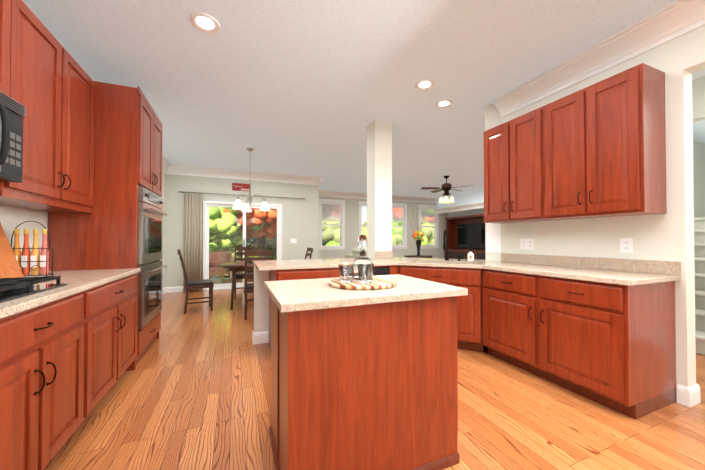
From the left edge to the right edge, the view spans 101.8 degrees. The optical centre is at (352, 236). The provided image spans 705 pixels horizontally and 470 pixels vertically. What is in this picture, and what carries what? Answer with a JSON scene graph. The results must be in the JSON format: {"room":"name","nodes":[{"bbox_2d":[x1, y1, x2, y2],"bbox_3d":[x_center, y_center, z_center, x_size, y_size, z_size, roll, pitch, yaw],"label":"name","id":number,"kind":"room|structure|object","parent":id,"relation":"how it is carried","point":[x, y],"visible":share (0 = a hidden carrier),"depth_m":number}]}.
{"room":"kitchen","nodes":[
{"label":"kitchen","id":0,"kind":"room"},
{"bbox_2d":[0,172,164,287],"bbox_3d":[-2.277,-0.233,1.535,0.130,2.880,10.830,0,-1,-22],"label":"wall","id":1,"kind":"structure","parent":0,"point":[12,219],"depth_m":2.18},
{"bbox_2d":[0,0,19,91],"bbox_3d":[-1.852,-1.118,1.129,0.333,0.800,0.800,0,-1,-22],"label":"upper cabinet","id":2,"kind":"object","parent":1,"relation":"attached to","point":[9,9],"depth_m":1.56},
{"bbox_2d":[0,80,23,179],"bbox_3d":[-1.768,-0.506,1.060,0.441,0.415,0.618,0,-1,-22],"label":"microwave","id":3,"kind":"object","parent":1,"relation":"attached to","point":[11,101],"depth_m":1.48},
{"bbox_2d":[0,104,31,187],"bbox_3d":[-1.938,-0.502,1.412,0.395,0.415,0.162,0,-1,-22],"label":"upper cabinet","id":4,"kind":"object","parent":1,"relation":"attached to","point":[25,181],"depth_m":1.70},
{"bbox_2d":[0,0,99,211],"bbox_3d":[-2.216,-0.818,1.983,0.313,1.140,1.056,0,-1,-22],"label":"upper cabinet","id":5,"kind":"object","parent":1,"relation":"attached to","point":[80,161],"depth_m":1.98},
{"bbox_2d":[96,82,162,195],"bbox_3d":[-2.436,-0.934,2.966,0.655,0.915,0.878,0,-1,-22],"label":"upper cabinet","id":6,"kind":"object","parent":1,"relation":"attached to","point":[129,144],"depth_m":2.63},
{"bbox_2d":[162,156,169,171],"bbox_3d":[-3.490,-1.537,4.836,0.135,0.195,3.290,0,-1,-22],"label":"crown molding","id":7,"kind":"structure","parent":1,"relation":"attached to","point":[165,164],"depth_m":6.18},
{"bbox_2d":[164,174,318,286],"bbox_3d":[-2.603,-0.168,7.188,3.580,2.880,0.130,0,-1,-22],"label":"wall","id":8,"kind":"structure","parent":0,"point":[300,221],"depth_m":7.14},
{"bbox_2d":[165,286,190,292],"bbox_3d":[-3.887,1.199,6.563,0.680,0.132,0.016,0,-1,-22],"label":"baseboard","id":9,"kind":"structure","parent":8,"relation":"attached to","point":[179,288],"depth_m":6.49},
{"bbox_2d":[232,183,249,190],"bbox_3d":[-2.740,-1.222,7.060,0.420,0.185,0.020,0,-1,-22],"label":"family sign","id":10,"kind":"object","parent":8,"relation":"attached to","point":[240,187],"visible":0.98,"depth_m":7.05},
{"bbox_2d":[178,191,304,199],"bbox_3d":[-2.608,-1.014,7.066,2.912,0.044,0.105,0,-1,-22],"label":"curtain rod","id":11,"kind":"object","parent":8,"relation":"attached to","point":[240,195],"visible":1,"depth_m":6.93},
{"bbox_2d":[184,193,202,291],"bbox_3d":[-3.650,0.127,6.576,0.390,2.247,0.102,0,-1,-22],"label":"curtain","id":12,"kind":"object","parent":11,"relation":"hanging from","point":[193,244],"visible":0.98,"depth_m":6.58},
{"bbox_2d":[203,201,281,290],"bbox_3d":[-2.691,0.213,7.123,1.826,2.118,0.115,0,-1,-22],"label":"door frame","id":13,"kind":"structure","parent":8,"relation":"attached to","point":[208,204],"depth_m":6.95},
{"bbox_2d":[209,207,276,283],"bbox_3d":[-2.694,0.210,7.131,1.576,1.863,0.046,0,-1,-22],"label":"glass window","id":14,"kind":"structure","parent":8,"relation":"in","point":[238,238],"depth_m":7.06},
{"bbox_2d":[164,164,324,184],"bbox_3d":[-2.491,-1.511,7.112,3.715,0.195,0.145,0,-1,-22],"label":"crown molding","id":15,"kind":"structure","parent":8,"relation":"attached to","point":[174,169],"depth_m":7.01},
{"bbox_2d":[22,0,704,207],"bbox_3d":[1.915,-1.477,4.237,9.930,0.530,12.860,0,-1,-22],"label":"ceiling","id":16,"kind":"structure","parent":0,"point":[314,88],"depth_m":2.82},
{"bbox_2d":[190,12,219,33],"bbox_3d":[-1.145,-1.659,2.230,0.210,0.012,0.210,0,-1,-22],"label":"recessed light","id":17,"kind":"object","parent":16,"relation":"in","point":[204,22],"visible":1,"depth_m":2.22},
{"bbox_2d":[247,148,253,183],"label":"chandelier rod","id":18,"kind":"object","parent":16,"relation":"hanging from","point":[249,149],"depth_m":5.31},
{"bbox_2d":[233,189,269,211],"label":"chandelier","id":19,"kind":"object","parent":18,"relation":"hanging from","point":[247,206],"depth_m":5.28},
{"bbox_2d":[415,79,434,89],"bbox_3d":[0.784,-1.649,3.112,0.210,0.012,0.210,0,-1,-22],"label":"recessed light","id":20,"kind":"object","parent":16,"relation":"in","point":[425,84],"visible":1,"depth_m":3.11},
{"bbox_2d":[435,99,452,107],"bbox_3d":[1.130,-1.644,3.547,0.210,0.012,0.210,0,-1,-22],"label":"recessed light","id":21,"kind":"object","parent":16,"relation":"in","point":[445,103],"visible":1,"depth_m":3.54},
{"bbox_2d":[421,175,473,202],"bbox_3d":[2.479,-1.252,7.603,1.302,0.699,1.266,0,-1,-22],"label":"ceiling fan","id":22,"kind":"object","parent":16,"relation":"hanging from","point":[446,187],"visible":1,"depth_m":7.50},
{"bbox_2d":[43,279,704,469],"bbox_3d":[1.915,1.288,4.205,9.930,0.100,12.860,0,-1,-22],"label":"floor","id":23,"kind":"structure","parent":0,"point":[192,391],"depth_m":1.91},
{"bbox_2d":[0,288,91,469],"bbox_3d":[-1.719,0.757,1.186,0.638,0.893,0.860,0,-1,-22],"label":"base cabinet","id":24,"kind":"object","parent":23,"relation":"on","point":[46,352],"depth_m":1.33},
{"bbox_2d":[0,268,139,319],"bbox_3d":[-1.436,0.283,0.523,0.652,0.035,4.328,0,-1,-22],"label":"countertop","id":25,"kind":"structure","parent":24,"relation":"on","point":[18,294],"depth_m":1.50},
{"bbox_2d":[0,223,23,277],"bbox_3d":[-2.171,0.083,1.689,0.143,0.384,0.420,0,-1,-22],"label":"cutting board","id":26,"kind":"object","parent":25,"relation":"on","point":[9,266],"visible":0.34,"depth_m":1.83},
{"bbox_2d":[11,221,52,275],"bbox_3d":[-2.241,0.084,1.995,0.212,0.392,0.078,0,-1,-22],"label":"rack","id":27,"kind":"object","parent":25,"relation":"on","point":[35,259],"visible":0.77,"depth_m":1.99},
{"bbox_2d":[44,184,163,359],"bbox_3d":[-2.436,0.376,2.951,0.655,1.695,0.878,0,-1,-22],"label":"tall cabinet","id":28,"kind":"object","parent":23,"relation":"on","point":[125,230],"depth_m":2.60},
{"bbox_2d":[88,272,139,414],"bbox_3d":[-2.075,0.767,2.049,0.638,0.893,1.008,0,-1,-22],"label":"base cabinet","id":29,"kind":"object","parent":23,"relation":"on","point":[116,305],"depth_m":2.10},
{"bbox_2d":[177,249,213,313],"bbox_3d":[-2.666,0.728,4.855,0.530,1.036,0.440,0,-1,-30],"label":"dining chair","id":30,"kind":"object","parent":23,"relation":"on","point":[197,284],"visible":1,"depth_m":4.73},
{"bbox_2d":[218,261,253,309],"bbox_3d":[-1.899,0.871,5.286,1.070,0.762,1.070,0,-1,-22],"label":"dining table","id":31,"kind":"object","parent":23,"relation":"on","point":[234,267],"visible":0.5,"depth_m":4.90},
{"bbox_2d":[234,247,254,298],"bbox_3d":[-2.286,0.743,6.096,0.440,1.036,0.530,0,-1,-22],"label":"dining chair","id":32,"kind":"object","parent":23,"relation":"on","point":[239,276],"visible":0.42,"depth_m":6.22},
{"bbox_2d":[244,250,273,319],"bbox_3d":[-1.461,0.724,4.479,0.440,1.036,0.530,0,-1,-18],"label":"dining chair","id":33,"kind":"object","parent":23,"relation":"on","point":[248,287],"visible":0.58,"depth_m":4.27},
{"bbox_2d":[254,266,268,331],"bbox_3d":[-0.220,0.786,3.708,2.000,0.893,0.100,0,-1,-22],"label":"wall","id":34,"kind":"structure","parent":23,"relation":"on","point":[261,308],"depth_m":3.30},
{"bbox_2d":[252,330,268,341],"bbox_3d":[-0.434,1.166,3.678,1.616,0.132,0.016,0,-1,-22],"label":"baseboard","id":35,"kind":"structure","parent":34,"relation":"attached to","point":[256,336],"depth_m":3.29},
{"bbox_2d":[269,295,271,346],"bbox_3d":[-0.552,0.780,3.205,0.681,0.893,0.574,0,-1,-22],"label":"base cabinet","id":36,"kind":"object","parent":23,"relation":"on","point":[270,299],"depth_m":3.19},
{"bbox_2d":[305,247,312,258],"bbox_3d":[-1.072,0.738,5.683,0.530,1.036,0.440,0,-1,-22],"label":"dining chair","id":37,"kind":"object","parent":23,"relation":"on","point":[309,250],"visible":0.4,"depth_m":5.82},
{"bbox_2d":[345,247,366,257],"bbox_3d":[0.623,0.774,7.247,0.956,0.999,2.110,0,-1,-22],"label":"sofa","id":38,"kind":"object","parent":23,"relation":"on","point":[356,252],"visible":0.1,"depth_m":7.49},
{"bbox_2d":[264,274,467,469],"bbox_3d":[0.039,0.744,1.663,0.997,0.930,0.700,0,-1,-22],"label":"kitchen island","id":39,"kind":"object","parent":23,"relation":"on","point":[364,379],"visible":1,"depth_m":1.37},
{"bbox_2d":[328,277,396,289],"bbox_3d":[0.059,0.267,1.676,0.400,0.020,0.400,0,-1,-22],"label":"serving board","id":40,"kind":"object","parent":39,"relation":"on","point":[378,283],"visible":0.79,"depth_m":1.55},
{"bbox_2d":[338,263,353,282],"bbox_3d":[-0.036,0.203,1.632,0.092,0.105,0.092,0,-1,-22],"label":"tumbler","id":41,"kind":"object","parent":40,"relation":"on","point":[346,270],"visible":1,"depth_m":1.60},
{"bbox_2d":[353,234,371,279],"bbox_3d":[0.063,0.121,1.761,0.113,0.272,0.113,0,-1,3],"label":"decanter","id":42,"kind":"object","parent":40,"relation":"on","point":[362,245],"visible":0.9,"depth_m":1.73},
{"bbox_2d":[358,263,373,282],"bbox_3d":[0.074,0.203,1.602,0.092,0.105,0.092,0,-1,-22],"label":"tumbler","id":43,"kind":"object","parent":40,"relation":"on","point":[365,272],"visible":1,"depth_m":1.57},
{"bbox_2d":[367,119,391,258],"bbox_3d":[0.389,-0.203,4.171,0.270,2.880,0.270,0,-1,-22],"label":"post","id":44,"kind":"object","parent":23,"relation":"on","point":[379,185],"visible":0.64,"depth_m":4.06},
{"bbox_2d":[404,255,432,257],"bbox_3d":[2.099,0.948,9.099,1.025,0.696,0.656,0,-1,-22],"label":"side table","id":45,"kind":"object","parent":23,"relation":"on","point":[420,256],"visible":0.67,"depth_m":8.93},
{"bbox_2d":[407,209,427,255],"bbox_3d":[2.097,-0.168,9.079,0.458,1.531,0.826,0,-1,-22],"label":"flower vase","id":46,"kind":"object","parent":45,"relation":"on","point":[418,234],"visible":0.98,"depth_m":9.05},
{"bbox_2d":[443,214,485,259],"bbox_3d":[4.281,0.275,10.440,0.540,2.070,2.260,0,-1,-22],"label":"media cabinet","id":47,"kind":"object","parent":23,"relation":"on","point":[451,224],"visible":0.33,"depth_m":10.86},
{"bbox_2d":[457,223,484,249],"bbox_3d":[4.392,-0.008,10.462,0.200,0.964,1.550,0,-1,-22],"label":"tv","id":48,"kind":"object","parent":47,"relation":"on","point":[472,236],"visible":0.79,"depth_m":10.51},
{"bbox_2d":[457,303,476,350],"bbox_3d":[0.947,0.779,3.180,0.615,0.894,0.691,0,-1,-22],"label":"base cabinet","id":49,"kind":"object","parent":23,"relation":"on","point":[467,315],"depth_m":3.02},
{"bbox_2d":[477,299,536,374],"bbox_3d":[1.710,0.775,2.827,0.695,0.893,0.648,0,-1,-22],"label":"base cabinet","id":50,"kind":"object","parent":23,"relation":"on","point":[508,328],"depth_m":2.66},
{"bbox_2d":[537,283,675,419],"bbox_3d":[1.970,0.769,2.262,0.646,0.893,0.595,0,-1,-22],"label":"base cabinet","id":51,"kind":"object","parent":23,"relation":"on","point":[602,331],"depth_m":2.02},
{"bbox_2d":[253,255,680,306],"bbox_3d":[0.599,0.322,2.872,2.870,0.060,2.820,0,-1,-22],"label":"countertop","id":52,"kind":"structure","parent":51,"relation":"on","point":[485,281],"depth_m":2.88},
{"bbox_2d":[694,217,704,354],"bbox_3d":[4.938,0.474,3.936,3.235,1.521,1.010,0,-1,-22],"label":"stairs","id":53,"kind":"structure","parent":23,"relation":"on","point":[699,245],"depth_m":3.51},
{"bbox_2d":[319,196,447,258],"bbox_3d":[1.142,-0.126,10.788,6.350,2.880,0.130,0,-1,-22],"label":"wall","id":54,"kind":"structure","parent":0,"point":[351,222],"depth_m":11.00},
{"bbox_2d":[319,190,433,202],"bbox_3d":[0.841,-1.472,10.537,5.330,0.195,0.135,0,-1,-22],"label":"crown molding","id":55,"kind":"structure","parent":54,"relation":"attached to","point":[355,195],"depth_m":10.34},
{"bbox_2d":[319,199,438,249],"bbox_3d":[1.166,-0.411,10.761,5.070,1.750,0.145,0,-1,-22],"label":"window frames","id":56,"kind":"structure","parent":54,"relation":"in","point":[403,245],"depth_m":10.41},
{"bbox_2d":[322,203,340,220],"bbox_3d":[-0.733,-0.855,9.980,0.658,0.597,0.030,0,-1,-22],"label":"window blinds","id":57,"kind":"object","parent":56,"relation":"attached to","point":[334,205],"depth_m":9.97},
{"bbox_2d":[362,205,366,221],"bbox_3d":[0.432,-0.849,10.460,0.161,0.590,0.030,0,-1,-22],"label":"window blinds","id":58,"kind":"object","parent":56,"relation":"attached to","point":[365,219],"depth_m":10.46},
{"bbox_2d":[392,207,403,222],"bbox_3d":[1.742,-0.838,11.001,0.490,0.591,0.030,0,-1,-22],"label":"window blinds","id":59,"kind":"object","parent":56,"relation":"attached to","point":[393,215],"depth_m":10.99},
{"bbox_2d":[421,208,435,223],"bbox_3d":[3.056,-0.836,11.543,0.684,0.600,0.030,0,-1,-22],"label":"window blinds","id":60,"kind":"object","parent":56,"relation":"attached to","point":[430,218],"depth_m":11.55},
{"bbox_2d":[434,198,483,213],"bbox_3d":[4.685,-1.281,8.450,0.135,0.625,6.920,0,-1,-22],"label":"crown molding","id":61,"kind":"structure","parent":54,"relation":"attached to","point":[478,204],"depth_m":10.42},
{"bbox_2d":[448,208,483,217],"bbox_3d":[5.362,-0.150,8.716,0.130,2.880,7.180,0,-1,-22],"label":"wall","id":62,"kind":"structure","parent":0,"point":[467,212],"depth_m":10.97},
{"bbox_2d":[486,223,500,252],"bbox_3d":[1.735,-0.462,3.532,0.115,1.315,0.129,0,-1,-22],"label":"wall","id":63,"kind":"structure","parent":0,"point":[493,237],"depth_m":3.52},
{"bbox_2d":[485,25,704,401],"bbox_3d":[2.867,-0.239,0.973,0.250,2.880,5.866,0,-1,-22],"label":"wall","id":64,"kind":"structure","parent":0,"point":[669,234],"depth_m":2.16},
{"bbox_2d":[484,125,500,222],"bbox_3d":[1.755,-0.699,3.217,0.333,1.070,0.427,0,-1,-22],"label":"upper cabinet","id":65,"kind":"object","parent":64,"relation":"attached to","point":[492,137],"depth_m":3.22},
{"bbox_2d":[520,239,533,249],"bbox_3d":[1.940,0.081,3.185,0.009,0.120,0.160,0,-1,-22],"label":"outlet","id":66,"kind":"object","parent":64,"relation":"attached to","point":[528,244],"depth_m":3.18},
{"bbox_2d":[501,107,556,222],"bbox_3d":[1.863,-0.702,2.955,0.333,1.070,0.427,0,-1,-22],"label":"upper cabinet","id":67,"kind":"object","parent":64,"relation":"attached to","point":[521,135],"depth_m":2.90},
{"bbox_2d":[541,93,572,219],"bbox_3d":[2.026,-0.706,2.560,0.333,1.070,0.427,0,-1,-22],"label":"upper cabinet","id":68,"kind":"object","parent":64,"relation":"attached to","point":[556,116],"depth_m":2.57},
{"bbox_2d":[501,253,680,274],"bbox_3d":[2.099,0.240,2.781,0.021,0.102,1.505,0,-1,-22],"label":"backsplash","id":69,"kind":"structure","parent":64,"relation":"attached to","point":[655,267],"depth_m":2.50},
{"bbox_2d":[493,0,704,117],"bbox_3d":[2.838,-1.583,0.867,0.135,0.195,5.664,0,-1,-22],"label":"crown molding","id":70,"kind":"structure","parent":64,"relation":"attached to","point":[674,20],"depth_m":2.42},
{"bbox_2d":[573,63,666,218],"bbox_3d":[2.133,-0.709,2.299,0.333,1.070,0.427,0,-1,-22],"label":"upper cabinet","id":71,"kind":"object","parent":64,"relation":"attached to","point":[619,127],"depth_m":2.16},
{"bbox_2d":[620,238,633,252],"bbox_3d":[2.274,0.072,2.377,0.009,0.120,0.085,0,-1,-22],"label":"outlet","id":72,"kind":"object","parent":64,"relation":"attached to","point":[626,245],"depth_m":2.37},
{"bbox_2d":[676,384,700,403],"bbox_3d":[2.266,1.155,2.761,0.016,0.132,1.441,0,-1,-22],"label":"baseboard","id":73,"kind":"structure","parent":64,"relation":"attached to","point":[690,396],"depth_m":2.07},
{"bbox_2d":[692,76,704,122],"bbox_3d":[4.323,-0.234,1.402,0.130,2.880,5.550,0,-1,-22],"label":"wall","id":74,"kind":"structure","parent":0,"point":[698,99],"depth_m":2.98},
{"bbox_2d":[693,141,704,217],"bbox_3d":[5.026,-0.197,4.613,3.620,2.880,0.150,0,-1,-22],"label":"wall","id":75,"kind":"structure","parent":0,"point":[699,176],"depth_m":4.93},
{"bbox_3d":[-6.126,3.132,33.992,75.000,2.900,52.160,0,-1,-22],"label":"ground","id":76,"kind":"structure","parent":0,"visible":0},
{"bbox_2d":[211,255,242,277],"bbox_3d":[1.333,1.794,19.862,48.000,1.450,0.140,0,-1,-22],"label":"fence","id":77,"kind":"object","parent":76,"relation":"on","point":[230,273],"depth_m":16.38},
{"bbox_2d":[209,204,433,277],"bbox_3d":[0.498,-1.534,23.273,45.656,9.784,20.189,0,-1,-22],"label":"trees","id":78,"kind":"object","parent":76,"relation":"on","point":[269,215],"depth_m":11.77},
{"bbox_3d":[-3.138,1.357,8.415,5.400,0.040,2.560,0,-1,-22],"label":"patio","id":79,"kind":"object","parent":76,"relation":"on","visible":0},
{"bbox_2d":[209,251,231,282],"bbox_3d":[-3.890,0.884,8.163,0.686,0.900,0.680,0,-1,-2],"label":"patio chair","id":80,"kind":"object","parent":79,"relation":"on","point":[227,254],"depth_m":8.32}
]}

